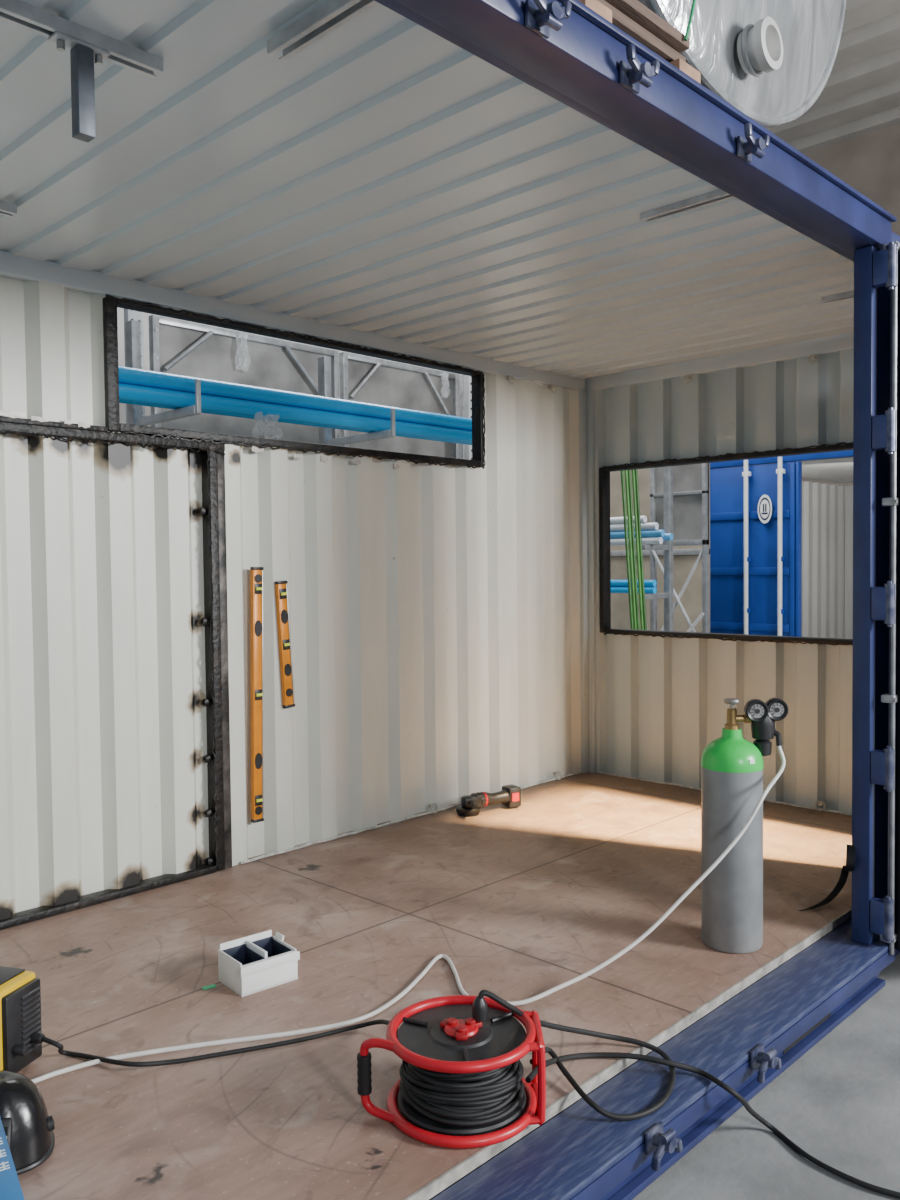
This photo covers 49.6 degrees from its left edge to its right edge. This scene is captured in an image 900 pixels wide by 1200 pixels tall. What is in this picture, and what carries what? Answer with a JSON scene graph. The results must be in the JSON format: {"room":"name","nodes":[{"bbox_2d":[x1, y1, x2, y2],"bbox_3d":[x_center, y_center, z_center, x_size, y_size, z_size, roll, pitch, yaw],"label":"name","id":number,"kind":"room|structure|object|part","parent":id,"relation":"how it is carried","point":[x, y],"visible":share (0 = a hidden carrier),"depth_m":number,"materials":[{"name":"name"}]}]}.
{"room":"metal workshop","nodes":[
{"label":"metal workshop","id":0,"kind":"room"},
{"bbox_2d":[117,307,461,425],"bbox_3d":[-1.776,-2.318,10.520,0.200,7.240,20.000,1,3,44],"label":"wall","id":1,"kind":"structure","parent":0,"point":[120,311],"depth_m":9.21,"materials":[{"name":"grey metal"}]},
{"bbox_2d":[0,276,581,919],"bbox_3d":[-1.143,-0.034,4.506,0.050,2.600,5.900,1,3,44],"label":"wall","id":2,"kind":"structure","parent":0,"point":[434,610],"depth_m":4.74,"materials":[{"name":"white metal"}]},
{"bbox_2d":[0,410,399,929],"bbox_3d":[-1.727,0.285,3.888,0.080,2.059,4.179,1,3,44],"label":"door","id":3,"kind":"structure","parent":2,"relation":"in","point":[215,620],"depth_m":4.50,"materials":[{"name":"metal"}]},
{"bbox_3d":[-1.104,0.277,4.537,0.072,1.975,0.042,1,3,44],"label":"post","id":4,"kind":"part","parent":3,"relation":"part of","materials":[{"name":"black metal"}]},
{"bbox_3d":[-1.076,0.283,4.570,0.066,1.960,0.041,1,3,44],"label":"post trim","id":5,"kind":"part","parent":3,"relation":"part of","materials":[{"name":"metal"}]},
{"bbox_2d":[250,567,263,822],"bbox_3d":[-0.924,0.455,4.677,0.035,1.228,0.061,1,2,44],"label":"spirit level","id":6,"kind":"object","parent":2,"relation":"attached to","point":[256,573],"visible":1,"depth_m":4.67,"materials":[{"name":"orange metal"}]},
{"bbox_3d":[-0.945,0.456,4.662,0.026,1.198,0.007,1,2,44],"label":"rail","id":7,"kind":"part","parent":6,"relation":"part of","materials":[{"name":"orange metal"}]},
{"bbox_3d":[-0.910,0.455,4.699,0.026,1.198,0.007,1,2,44],"label":"rail","id":8,"kind":"part","parent":6,"relation":"part of","materials":[{"name":"orange metal"}]},
{"bbox_2d":[275,581,294,707],"bbox_3d":[-0.810,0.219,4.790,0.035,0.629,0.095,1,3,44],"label":"spirit level","id":9,"kind":"object","parent":2,"relation":"attached to","point":[281,588],"visible":1,"depth_m":4.78,"materials":[{"name":"orange metal"}]},
{"bbox_3d":[-0.831,0.221,4.775,0.026,0.598,0.007,1,6,44],"label":"rail","id":10,"kind":"part","parent":9,"relation":"part of","materials":[{"name":"orange metal"}]},
{"bbox_3d":[-0.795,0.217,4.811,0.026,0.598,0.007,1,6,44],"label":"rail","id":11,"kind":"part","parent":9,"relation":"part of","materials":[{"name":"orange metal"}]},
{"bbox_2d":[0,250,585,390],"bbox_3d":[-1.149,-1.351,4.452,0.052,0.085,5.900,1,3,44],"label":"top rail beam","id":12,"kind":"structure","parent":2,"relation":"attached to","point":[91,282],"depth_m":4.62,"materials":[{"name":"metal"}]},
{"bbox_2d":[102,294,485,468],"bbox_3d":[-0.642,-1.033,4.984,0.081,0.594,2.384,1,3,44],"label":"window","id":13,"kind":"structure","parent":2,"relation":"in","point":[110,303],"depth_m":4.69,"materials":[{"name":"black metal"}]},
{"bbox_2d":[240,772,580,863],"bbox_3d":[-0.057,1.206,5.600,0.021,0.019,2.700,1,3,44],"label":"trim","id":14,"kind":"structure","parent":2,"relation":"attached to","point":[544,781],"depth_m":5.18,"materials":[{"name":"white metal"}]},
{"bbox_2d":[507,375,514,384],"bbox_3d":[0.366,-1.349,5.978,0.050,0.060,0.061,1,3,44],"label":"ring","id":15,"kind":"object","parent":2,"relation":"attached to","point":[509,377],"visible":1,"depth_m":5.96,"materials":[{"name":"metal"}]},
{"bbox_2d":[548,384,556,392],"bbox_3d":[0.655,-1.363,6.276,0.050,0.060,0.061,1,3,44],"label":"ring","id":16,"kind":"object","parent":2,"relation":"attached to","point":[551,386],"visible":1,"depth_m":6.27,"materials":[{"name":"metal"}]},
{"bbox_2d":[579,389,596,772],"bbox_3d":[0.928,-0.119,6.588,0.125,2.580,0.125,1,3,44],"label":"corner post","id":17,"kind":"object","parent":2,"relation":"attached to","point":[586,397],"depth_m":6.55,"materials":[{"name":"white metal"}]},
{"bbox_2d":[0,772,851,1199],"bbox_3d":[-0.260,1.299,3.745,2.420,0.030,5.950,1,3,44],"label":"floor","id":18,"kind":"structure","parent":0,"point":[530,898],"depth_m":3.42,"materials":[{"name":"brown wood"}]},
{"bbox_2d":[0,1118,23,1199],"bbox_3d":[-1.015,1.255,1.905,0.304,0.201,0.493,-2,2,-32],"label":"carton","id":19,"kind":"object","parent":18,"relation":"on","point":[10,1188],"visible":1,"depth_m":1.95,"materials":[{"name":"blue cardboard"}]},
{"bbox_2d":[0,966,44,1072],"bbox_3d":[-1.346,1.195,2.762,0.392,0.268,0.163,0,2,16],"label":"machine","id":20,"kind":"object","parent":18,"relation":"on","point":[21,1035],"visible":0.98,"depth_m":2.71,"materials":[{"name":"yellow paint"}]},
{"bbox_2d":[12,1044,27,1055],"bbox_3d":[-1.184,1.240,2.682,0.036,0.028,0.028,0,2,16],"label":"socket","id":21,"kind":"object","parent":20,"relation":"attached to","point":[17,1049],"depth_m":2.67,"materials":[{"name":"black plastic"}]},
{"bbox_2d":[30,1032,44,1043],"bbox_3d":[-1.164,1.238,2.749,0.036,0.028,0.028,0,2,16],"label":"socket","id":22,"kind":"object","parent":20,"relation":"attached to","point":[35,1037],"depth_m":2.74,"materials":[{"name":"black plastic"}]},
{"bbox_2d":[0,1070,54,1174],"bbox_3d":[-1.077,1.246,2.350,0.224,0.187,0.251,-2,2,-26],"label":"helmet","id":23,"kind":"object","parent":18,"relation":"on","point":[28,1127],"visible":0.93,"depth_m":2.31,"materials":[{"name":"black plastic"}]},
{"bbox_3d":[-1.063,1.249,2.253,0.090,0.076,0.047,-1,2,-14],"label":"visor frame","id":24,"kind":"part","parent":23,"relation":"part of","materials":[{"name":"black plastic"}]},
{"bbox_3d":[-0.979,1.283,2.384,0.020,0.036,0.036,-2,2,-26],"label":"adjuster knob","id":25,"kind":"part","parent":23,"relation":"part of","materials":[{"name":"plastic"}]},
{"bbox_2d":[202,984,215,989],"bbox_3d":[-0.812,1.304,3.278,0.045,0.004,0.020,-2,2,-36],"label":"paper scrap","id":26,"kind":"object","parent":18,"relation":"on","point":[212,985],"visible":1,"depth_m":3.28,"materials":[{"name":"paper"}]},
{"bbox_2d":[42,1019,406,1066],"bbox_3d":[-0.593,1.256,2.830,1.056,0.126,0.392,0,2,11],"label":"cable","id":27,"kind":"object","parent":18,"relation":"on","point":[60,1046],"visible":0.84,"depth_m":2.81,"materials":[{"name":"black rubber"}]},
{"bbox_2d":[218,930,299,996],"bbox_3d":[-0.653,1.239,3.334,0.232,0.126,0.177,-2,3,-40],"label":"storage box","id":28,"kind":"object","parent":18,"relation":"on","point":[254,963],"visible":1,"depth_m":3.30,"materials":[{"name":"white plastic"}]},
{"bbox_2d":[31,746,785,1083],"bbox_3d":[-0.140,0.930,3.215,2.820,0.740,0.462,-1,2,-19],"label":"gas hose","id":29,"kind":"object","parent":18,"relation":"on","point":[529,1000],"visible":0.91,"depth_m":3.13,"materials":[{"name":"white rubber"}]},
{"bbox_2d":[429,803,438,812],"bbox_3d":[-0.099,1.187,5.561,0.050,0.060,0.061,1,3,44],"label":"ring","id":30,"kind":"object","parent":18,"relation":"attached to","point":[433,805],"visible":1,"depth_m":5.55,"materials":[{"name":"metal"}]},
{"bbox_2d":[357,995,545,1148],"bbox_3d":[0.040,1.212,2.532,0.423,0.226,0.393,1,2,35],"label":"cable reel","id":31,"kind":"object","parent":18,"relation":"on","point":[461,1074],"visible":0.98,"depth_m":2.45,"materials":[{"name":"red paint"}]},
{"bbox_3d":[-0.176,1.221,2.479,0.122,0.209,0.028,0,2,28],"label":"carrying handle","id":32,"kind":"part","parent":31,"relation":"part of","materials":[{"name":"red paint"}]},
{"bbox_3d":[-0.002,1.110,2.553,0.045,0.024,0.032,1,2,30],"label":"socket lid","id":33,"kind":"part","parent":31,"relation":"part of","materials":[{"name":"plastic"}]},
{"bbox_3d":[0.029,1.115,2.535,0.090,0.014,0.090,-1,2,0],"label":"socket plate","id":34,"kind":"part","parent":31,"relation":"part of","materials":[{"name":"red paint"}]},
{"bbox_3d":[0.029,1.112,2.500,0.032,0.024,0.045,-1,2,0],"label":"socket lid","id":35,"kind":"part","parent":31,"relation":"part of","materials":[{"name":"plastic"}]},
{"bbox_3d":[0.060,1.109,2.553,0.045,0.024,0.032,-2,2,-30],"label":"socket lid","id":36,"kind":"part","parent":31,"relation":"part of","materials":[{"name":"plastic"}]},
{"bbox_2d":[472,996,487,1020],"bbox_3d":[0.079,1.073,2.562,0.042,0.055,0.042,-1,2,0],"label":"plug","id":37,"kind":"object","parent":31,"relation":"attached to","point":[479,1007],"visible":1,"depth_m":2.55,"materials":[{"name":"black plastic"}]},
{"bbox_2d":[456,784,520,816],"bbox_3d":[0.211,1.152,5.594,0.424,0.125,0.202,-3,3,-45],"label":"grinder","id":38,"kind":"object","parent":18,"relation":"on","point":[509,796],"visible":1,"depth_m":5.56,"materials":[{"name":"metal"}]},
{"bbox_3d":[0.129,1.137,5.447,0.044,0.056,0.115,-1,2,-4],"label":"handle","id":39,"kind":"part","parent":38,"relation":"part of","materials":[{"name":"plastic"}]},
{"bbox_3d":[0.246,1.143,5.612,0.198,0.092,0.088,-2,2,-30],"label":"handle","id":40,"kind":"part","parent":38,"relation":"part of","materials":[{"name":"black plastic"}]},
{"bbox_2d":[553,771,561,779],"bbox_3d":[0.701,1.150,6.386,0.050,0.060,0.061,1,3,44],"label":"ring","id":41,"kind":"object","parent":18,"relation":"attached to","point":[557,772],"visible":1,"depth_m":6.38,"materials":[{"name":"metal"}]},
{"bbox_2d":[701,698,762,953],"bbox_3d":[1.043,0.818,3.598,0.221,0.912,0.221,-1,2,0],"label":"gas cylinder","id":42,"kind":"object","parent":18,"relation":"on","point":[731,764],"visible":1,"depth_m":3.51,"materials":[{"name":"grey paint"}]},
{"bbox_2d":[743,698,787,755],"bbox_3d":[1.157,0.466,3.584,0.156,0.215,0.090,-1,2,0],"label":"gas regulator","id":43,"kind":"object","parent":42,"relation":"attached to","point":[762,716],"visible":0.98,"depth_m":3.55,"materials":[{"name":"black metal"}]},
{"bbox_3d":[1.154,0.543,3.589,0.066,0.060,0.064,-1,2,0],"label":"adjusting knob","id":44,"kind":"part","parent":43,"relation":"part of","materials":[{"name":"black plastic"}]},
{"bbox_2d":[774,730,780,745],"bbox_3d":[1.196,0.504,3.571,0.038,0.060,0.020,0,2,27],"label":"outlet","id":45,"kind":"object","parent":43,"relation":"attached to","point":[778,735],"depth_m":3.56,"materials":[{"name":"black plastic"}]},
{"bbox_2d":[815,801,824,811],"bbox_3d":[2.102,1.165,5.510,0.061,0.060,0.050,1,3,44],"label":"ring","id":46,"kind":"object","parent":18,"relation":"attached to","point":[820,803],"visible":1,"depth_m":5.50,"materials":[{"name":"metal"}]},
{"bbox_2d":[798,845,854,910],"bbox_3d":[1.516,1.085,3.934,0.210,0.334,0.530,0,2,21],"label":"strip","id":47,"kind":"object","parent":18,"relation":"on","point":[850,852],"visible":0.98,"depth_m":3.98,"materials":[{"name":"rubber"}]},
{"bbox_2d":[0,0,853,378],"bbox_3d":[-0.260,-1.373,3.624,2.500,0.018,5.950,1,3,44],"label":"ceiling","id":48,"kind":"structure","parent":0,"point":[383,177],"depth_m":3.31,"materials":[{"name":"paint"}]},
{"bbox_2d":[0,200,16,216],"bbox_3d":[-1.830,-1.307,2.950,0.049,0.032,1.000,1,3,44],"label":"channel","id":49,"kind":"object","parent":48,"relation":"attached to","point":[6,208],"visible":1,"depth_m":3.28,"materials":[{"name":"metal"}]},
{"bbox_2d":[0,0,162,78],"bbox_3d":[-1.062,-1.283,2.021,0.049,0.032,1.000,1,3,44],"label":"channel","id":50,"kind":"object","parent":48,"relation":"attached to","point":[18,13],"visible":1,"depth_m":2.21,"materials":[{"name":"metal"}]},
{"bbox_2d":[48,31,109,141],"bbox_3d":[-0.851,-1.173,2.242,0.040,0.210,0.130,1,3,44],"label":"stub","id":51,"kind":"object","parent":50,"relation":"hanging from","point":[82,54],"visible":1,"depth_m":2.23,"materials":[{"name":"metal"}]},
{"bbox_2d":[267,0,377,60],"bbox_3d":[-0.287,-1.297,2.183,0.352,0.032,0.049,1,3,44],"label":"channel","id":52,"kind":"object","parent":48,"relation":"attached to","point":[331,15],"visible":0.96,"depth_m":2.19,"materials":[{"name":"metal"}]},
{"bbox_2d":[374,0,899,261],"bbox_3d":[0.675,-1.316,2.721,0.262,0.124,5.950,1,3,44],"label":"beam","id":53,"kind":"structure","parent":48,"relation":"attached to","point":[565,50],"depth_m":2.52,"materials":[{"name":"blue metal"}]},
{"bbox_2d":[578,0,700,83],"bbox_3d":[0.541,-1.583,3.361,1.010,0.358,2.700,1,3,44],"label":"pallet","id":54,"kind":"object","parent":53,"relation":"on","point":[632,17],"visible":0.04,"depth_m":2.67,"materials":[{"name":"brown wood"}]},
{"bbox_2d":[684,0,695,40],"bbox_3d":[0.708,-2.018,2.860,0.097,0.863,0.256,-1,2,1],"label":"rope","id":55,"kind":"object","parent":54,"relation":"attached to","point":[694,1],"visible":1,"depth_m":2.76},
{"bbox_2d":[638,0,845,128],"bbox_3d":[0.704,-2.773,3.846,1.231,1.968,1.968,1,3,44],"label":"tank","id":56,"kind":"object","parent":54,"relation":"on","point":[770,60],"visible":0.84,"depth_m":3.55,"materials":[{"name":"plastic"}]},
{"bbox_2d":[640,189,733,222],"bbox_3d":[0.820,-1.354,3.334,0.363,0.022,0.049,1,3,44],"label":"channel","id":57,"kind":"object","parent":48,"relation":"attached to","point":[719,195],"visible":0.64,"depth_m":3.33,"materials":[{"name":"metal"}]},
{"bbox_2d":[821,291,853,302],"bbox_3d":[1.888,-1.404,4.441,0.371,0.022,0.049,1,3,44],"label":"channel","id":58,"kind":"object","parent":48,"relation":"attached to","point":[846,295],"visible":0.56,"depth_m":4.51,"materials":[{"name":"metal"}]},
{"bbox_2d":[595,348,853,815],"bbox_3d":[1.796,-0.111,5.799,2.370,2.600,0.050,1,3,44],"label":"wall","id":59,"kind":"structure","parent":0,"point":[660,703],"depth_m":5.90,"materials":[{"name":"beige metal"}]},
{"bbox_2d":[404,908,899,1199],"bbox_3d":[0.688,1.414,2.832,0.356,0.222,5.950,1,3,44],"label":"sill","id":60,"kind":"structure","parent":59,"relation":"attached to","point":[751,1032],"depth_m":2.74,"materials":[{"name":"blue paint"}]},
{"bbox_2d":[478,990,675,1120],"bbox_3d":[0.393,1.183,2.625,0.583,0.324,0.301,-2,2,-37],"label":"power cable","id":61,"kind":"object","parent":60,"relation":"on","point":[621,1117],"visible":0.88,"depth_m":2.63,"materials":[{"name":"black rubber"}]},
{"bbox_3d":[0.194,1.412,2.161,0.013,0.053,4.300,1,3,44],"label":"plate","id":62,"kind":"part","parent":60,"relation":"part of","materials":[{"name":"blue paint"}]},
{"bbox_3d":[0.152,1.536,2.207,0.060,0.023,4.300,1,3,44],"label":"rail","id":63,"kind":"part","parent":60,"relation":"part of","materials":[{"name":"metal"}]},
{"bbox_3d":[2.156,1.350,4.402,0.121,0.170,1.649,1,3,44],"label":"rail","id":64,"kind":"part","parent":60,"relation":"part of","materials":[{"name":"metal"}]},
{"bbox_2d":[683,374,691,383],"bbox_3d":[1.474,-1.362,6.002,0.061,0.060,0.050,1,3,44],"label":"ring","id":65,"kind":"object","parent":59,"relation":"attached to","point":[688,376],"visible":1,"depth_m":5.99,"materials":[{"name":"metal"}]},
{"bbox_2d":[586,332,853,389],"bbox_3d":[1.778,-1.427,5.741,2.358,0.085,0.052,1,3,44],"label":"top rail beam","id":66,"kind":"structure","parent":59,"relation":"attached to","point":[831,344],"depth_m":5.82,"materials":[{"name":"metal"}]},
{"bbox_2d":[598,771,851,814],"bbox_3d":[1.779,1.179,5.819,2.161,0.019,0.021,1,3,44],"label":"trim","id":67,"kind":"structure","parent":59,"relation":"attached to","point":[769,800],"depth_m":6.05,"materials":[{"name":"metal"}]},
{"bbox_2d":[599,442,852,645],"bbox_3d":[1.691,-0.318,5.883,1.855,1.131,0.083,1,3,44],"label":"window","id":68,"kind":"structure","parent":59,"relation":"in","point":[604,472],"depth_m":6.15,"materials":[{"name":"black metal"}]},
{"bbox_2d":[807,354,817,363],"bbox_3d":[2.040,-1.349,5.454,0.061,0.060,0.050,1,3,44],"label":"ring","id":69,"kind":"object","parent":59,"relation":"attached to","point":[815,356],"visible":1,"depth_m":5.44,"materials":[{"name":"metal"}]},
{"bbox_2d":[852,241,899,954],"bbox_3d":[2.153,0.002,3.675,0.891,2.635,0.939,1,3,44],"label":"post","id":70,"kind":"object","parent":59,"relation":"in","point":[876,396],"depth_m":3.63,"materials":[{"name":"blue metal"}]},
{"bbox_3d":[1.852,1.248,3.981,0.065,0.070,0.768,1,3,44],"label":"rail","id":71,"kind":"part","parent":70,"relation":"part of","materials":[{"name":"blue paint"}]},
{"bbox_3d":[1.839,-0.017,3.937,0.035,2.480,0.770,1,3,44],"label":"panel","id":72,"kind":"part","parent":70,"relation":"part of","materials":[{"name":"blue paint"}]},
{"bbox_2d":[632,953,899,1199],"bbox_3d":[2.022,1.459,5.617,21.000,0.050,28.000,1,3,44],"label":"ground","id":73,"kind":"structure","parent":0,"point":[839,1102],"depth_m":2.82,"materials":[{"name":"concrete"}]},
{"bbox_2d":[124,309,144,423],"bbox_3d":[-2.081,-0.473,6.494,0.062,3.840,0.110,1,3,44],"label":"upright","id":74,"kind":"object","parent":73,"relation":"on","point":[129,315],"visible":0.06,"depth_m":6.44,"materials":[{"name":"metal"}]},
{"bbox_2d":[149,315,339,445],"bbox_3d":[-1.497,-0.315,7.513,0.088,3.440,1.685,1,3,44],"label":"screen","id":75,"kind":"object","parent":73,"relation":"on","point":[179,347],"visible":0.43,"depth_m":7.35,"materials":[{"name":"metal"}]},
{"bbox_2d":[235,331,250,371],"bbox_3d":[-1.569,-1.882,7.349,0.050,0.319,0.117,1,3,44],"label":"plastic film","id":76,"kind":"object","parent":75,"relation":"hanging from","point":[242,358],"visible":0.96,"depth_m":7.35,"materials":[{"name":"plastic"}]},
{"bbox_2d":[125,320,394,445],"bbox_3d":[-1.140,-0.123,6.196,0.760,3.140,1.521,1,3,44],"label":"rack","id":77,"kind":"object","parent":73,"relation":"on","point":[132,327],"visible":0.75,"depth_m":5.85,"materials":[{"name":"metal"}]},
{"bbox_3d":[-1.636,-1.060,5.617,0.659,0.047,0.044,1,3,44],"label":"arm","id":78,"kind":"part","parent":77,"relation":"part of"},
{"bbox_2d":[119,383,471,442],"bbox_3d":[-1.304,-1.133,5.657,0.088,0.088,4.800,1,3,44],"label":"pipe","id":79,"kind":"object","parent":77,"relation":"on","point":[127,392],"visible":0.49,"depth_m":5.92,"materials":[{"name":"blue plastic"}]},
{"bbox_2d":[252,412,282,438],"bbox_3d":[-1.090,-1.035,5.799,0.050,0.157,0.208,1,3,44],"label":"plastic film","id":80,"kind":"object","parent":79,"relation":"hanging from","point":[267,426],"visible":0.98,"depth_m":5.80,"materials":[{"name":"clear plastic"}]},
{"bbox_2d":[118,366,471,430],"bbox_3d":[-1.305,-1.223,5.654,0.088,0.088,4.800,1,3,44],"label":"pipe","id":81,"kind":"object","parent":79,"relation":"on","point":[127,375],"visible":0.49,"depth_m":5.90,"materials":[{"name":"blue plastic"}]},
{"bbox_2d":[119,400,471,444],"bbox_3d":[-1.370,-1.135,5.721,0.088,0.088,4.800,1,3,44],"label":"pipe","id":82,"kind":"object","parent":77,"relation":"on","point":[120,401],"visible":0.14,"depth_m":6.11,"materials":[{"name":"blue plastic"}]},
{"bbox_3d":[-0.620,-1.107,6.666,0.659,0.047,0.044,1,3,44],"label":"arm","id":83,"kind":"part","parent":77,"relation":"part of"},
{"bbox_2d":[339,352,459,458],"bbox_3d":[-0.393,-0.366,8.653,0.088,3.440,1.397,1,3,44],"label":"screen","id":84,"kind":"object","parent":73,"relation":"on","point":[365,379],"visible":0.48,"depth_m":8.59,"materials":[{"name":"metal"}]},
{"bbox_2d":[441,372,450,397],"bbox_3d":[-0.043,-1.970,8.922,0.051,0.237,0.091,1,3,44],"label":"plastic film","id":85,"kind":"object","parent":84,"relation":"hanging from","point":[445,390],"visible":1,"depth_m":8.91,"materials":[{"name":"plastic"}]},
{"bbox_2d":[459,375,464,458],"bbox_3d":[0.433,-0.405,9.505,0.088,3.440,0.887,1,3,44],"label":"screen","id":86,"kind":"object","parent":73,"relation":"on","point":[461,377],"visible":0.08,"depth_m":9.14,"materials":[{"name":"metal"}]},
{"bbox_2d":[464,375,471,459],"bbox_3d":[0.199,-0.580,8.847,0.062,3.840,0.110,1,3,44],"label":"upright","id":87,"kind":"object","parent":73,"relation":"on","point":[467,379],"visible":0.12,"depth_m":8.77,"materials":[{"name":"metal"}]},
{"bbox_2d":[621,471,633,628],"bbox_3d":[1.426,0.001,7.689,0.219,2.734,0.024,1,3,44],"label":"rod","id":88,"kind":"object","parent":73,"relation":"on","point":[622,472],"visible":0.32,"depth_m":7.68,"materials":[{"name":"metal"}]},
{"bbox_2d":[624,470,636,629],"bbox_3d":[1.459,-0.003,7.733,0.200,2.739,0.024,1,3,44],"label":"rod","id":89,"kind":"object","parent":73,"relation":"on","point":[626,471],"visible":0.32,"depth_m":7.73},
{"bbox_2d":[628,470,639,629],"bbox_3d":[1.492,-0.008,7.778,0.200,2.746,0.024,1,3,44],"label":"rod","id":90,"kind":"object","parent":73,"relation":"on","point":[629,471],"visible":0.32,"depth_m":7.77,"materials":[{"name":"metal"}]},
{"bbox_2d":[631,470,643,629],"bbox_3d":[1.531,-0.012,7.816,0.201,2.750,0.024,1,3,44],"label":"rod","id":91,"kind":"object","parent":73,"relation":"on","point":[633,471],"visible":0.32,"depth_m":7.81,"materials":[{"name":"metal"}]},
{"bbox_2d":[635,469,646,629],"bbox_3d":[1.563,-0.017,7.861,0.201,2.756,0.024,1,3,44],"label":"rod","id":92,"kind":"object","parent":73,"relation":"on","point":[636,470],"visible":0.32,"depth_m":7.86,"materials":[{"name":"metal"}]},
{"bbox_2d":[642,466,673,630],"bbox_3d":[1.337,-0.079,8.482,1.140,2.840,0.420,1,3,44],"label":"rack","id":93,"kind":"object","parent":73,"relation":"on","point":[667,547],"visible":0.3,"depth_m":8.20,"materials":[{"name":"metal"}]},
{"bbox_2d":[611,586,656,593],"bbox_3d":[0.999,-0.095,8.628,1.891,0.056,0.056,1,3,44],"label":"pipe","id":94,"kind":"object","parent":93,"relation":"on","point":[648,590],"visible":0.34,"depth_m":8.13,"materials":[{"name":"plastic"}]},
{"bbox_2d":[611,580,656,586],"bbox_3d":[0.998,-0.152,8.626,1.891,0.056,0.056,1,3,44],"label":"pipe","id":95,"kind":"object","parent":94,"relation":"on","point":[647,583],"visible":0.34,"depth_m":8.13,"materials":[{"name":"plastic"}]},
{"bbox_2d":[610,537,662,544],"bbox_3d":[1.016,-0.500,8.593,1.951,0.058,0.058,1,3,44],"label":"pipe","id":96,"kind":"object","parent":93,"relation":"on","point":[648,540],"visible":0.34,"depth_m":8.00,"materials":[{"name":"plastic"}]},
{"bbox_2d":[610,530,664,537],"bbox_3d":[1.022,-0.559,8.584,1.971,0.058,0.058,1,3,44],"label":"pipe","id":97,"kind":"object","parent":96,"relation":"on","point":[644,533],"visible":0.34,"depth_m":7.99,"materials":[{"name":"plastic"}]},
{"bbox_2d":[610,522,658,530],"bbox_3d":[1.000,-0.620,8.603,1.911,0.058,0.058,1,3,44],"label":"pipe","id":98,"kind":"object","parent":97,"relation":"on","point":[644,526],"visible":0.34,"depth_m":8.01,"materials":[{"name":"plastic"}]},
{"bbox_2d":[610,516,646,523],"bbox_3d":[0.960,-0.681,8.639,1.801,0.058,0.058,1,3,44],"label":"pipe","id":99,"kind":"object","parent":98,"relation":"on","point":[613,520],"visible":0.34,"depth_m":8.15,"materials":[{"name":"plastic"}]},
{"bbox_2d":[610,533,672,540],"bbox_3d":[1.079,-0.531,8.614,2.011,0.058,0.058,1,3,44],"label":"pipe","id":100,"kind":"object","parent":93,"relation":"on","point":[668,536],"visible":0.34,"depth_m":7.92,"materials":[{"name":"plastic"}]},
{"bbox_3d":[1.700,-0.435,8.071,0.040,0.045,0.359,1,3,44],"label":"arm","id":101,"kind":"part","parent":93,"relation":"part of","materials":[{"name":"metal"}]},
{"bbox_3d":[1.704,-0.032,8.085,0.040,0.045,0.359,1,3,44],"label":"arm","id":102,"kind":"part","parent":93,"relation":"part of","materials":[{"name":"metal"}]},
{"bbox_2d":[610,463,709,632],"bbox_3d":[1.995,-0.219,10.583,1.814,2.960,0.060,1,3,44],"label":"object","id":103,"kind":"object","parent":73,"relation":"on","point":[684,557],"visible":0.13,"depth_m":10.43,"materials":[{"name":"metal"}]},
{"bbox_3d":[1.985,-1.089,10.553,1.814,1.220,0.060,1,3,44],"label":"frame","id":104,"kind":"part","parent":103,"relation":"part of","materials":[{"name":"metal"}]},
{"bbox_2d":[650,463,708,632],"bbox_3d":[2.143,-0.201,9.147,0.596,3.020,0.096,1,3,44],"label":"rack","id":105,"kind":"object","parent":73,"relation":"on","point":[690,482],"visible":0.45,"depth_m":9.08,"materials":[{"name":"metal"}]},
{"bbox_2d":[525,1052,899,1198],"bbox_3d":[0.751,1.382,2.655,1.096,0.338,0.363,-1,2,3],"label":"cable","id":106,"kind":"object","parent":73,"relation":"on","point":[534,1072],"visible":0.98,"depth_m":2.72,"materials":[{"name":"black rubber"}]},
{"bbox_2d":[710,450,852,638],"bbox_3d":[4.976,-0.216,11.565,2.337,2.822,4.143,1,3,44],"label":"shipping container","id":107,"kind":"object","parent":73,"relation":"on","point":[777,537],"visible":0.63,"depth_m":10.62,"materials":[{"name":"blue metal"}]},
{"bbox_3d":[3.193,-0.909,10.477,0.967,0.080,0.019,1,3,44],"label":"door rail","id":108,"kind":"part","parent":107,"relation":"part of","materials":[{"name":"metal"}]},
{"bbox_3d":[3.199,-0.309,10.498,0.967,0.080,0.019,1,3,44],"label":"door rail","id":109,"kind":"part","parent":107,"relation":"part of","materials":[{"name":"metal"}]},
{"bbox_3d":[3.206,0.290,10.518,0.967,0.080,0.019,1,3,44],"label":"door rail","id":110,"kind":"part","parent":107,"relation":"part of","materials":[{"name":"metal"}]},
{"bbox_3d":[3.233,-0.183,10.520,1.087,2.527,0.050,1,3,44],"label":"door","id":111,"kind":"part","parent":107,"relation":"part of","materials":[{"name":"blue paint"}]},
{"bbox_3d":[3.627,-0.153,10.174,2.337,2.822,0.120,1,3,44],"label":"frame","id":112,"kind":"part","parent":107,"relation":"part of","materials":[{"name":"blue paint"}]},
{"bbox_3d":[3.570,-0.172,10.145,0.050,2.502,0.019,1,3,44],"label":"door rail","id":113,"kind":"part","parent":107,"relation":"part of","materials":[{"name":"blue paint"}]},
{"bbox_2d":[768,0,899,152],"bbox_3d":[5.178,-7.502,9.816,10.600,0.220,11.000,1,3,44],"label":"ceiling","id":114,"kind":"structure","parent":0,"point":[860,95],"depth_m":14.38,"materials":[{"name":"white metal"}]},
{"bbox_2d":[802,123,899,638],"bbox_3d":[9.695,-3.343,13.429,21.000,8.840,0.200,1,3,44],"label":"wall","id":115,"kind":"structure","parent":0,"point":[869,163],"depth_m":15.89,"materials":[{"name":"metal"}]}
]}

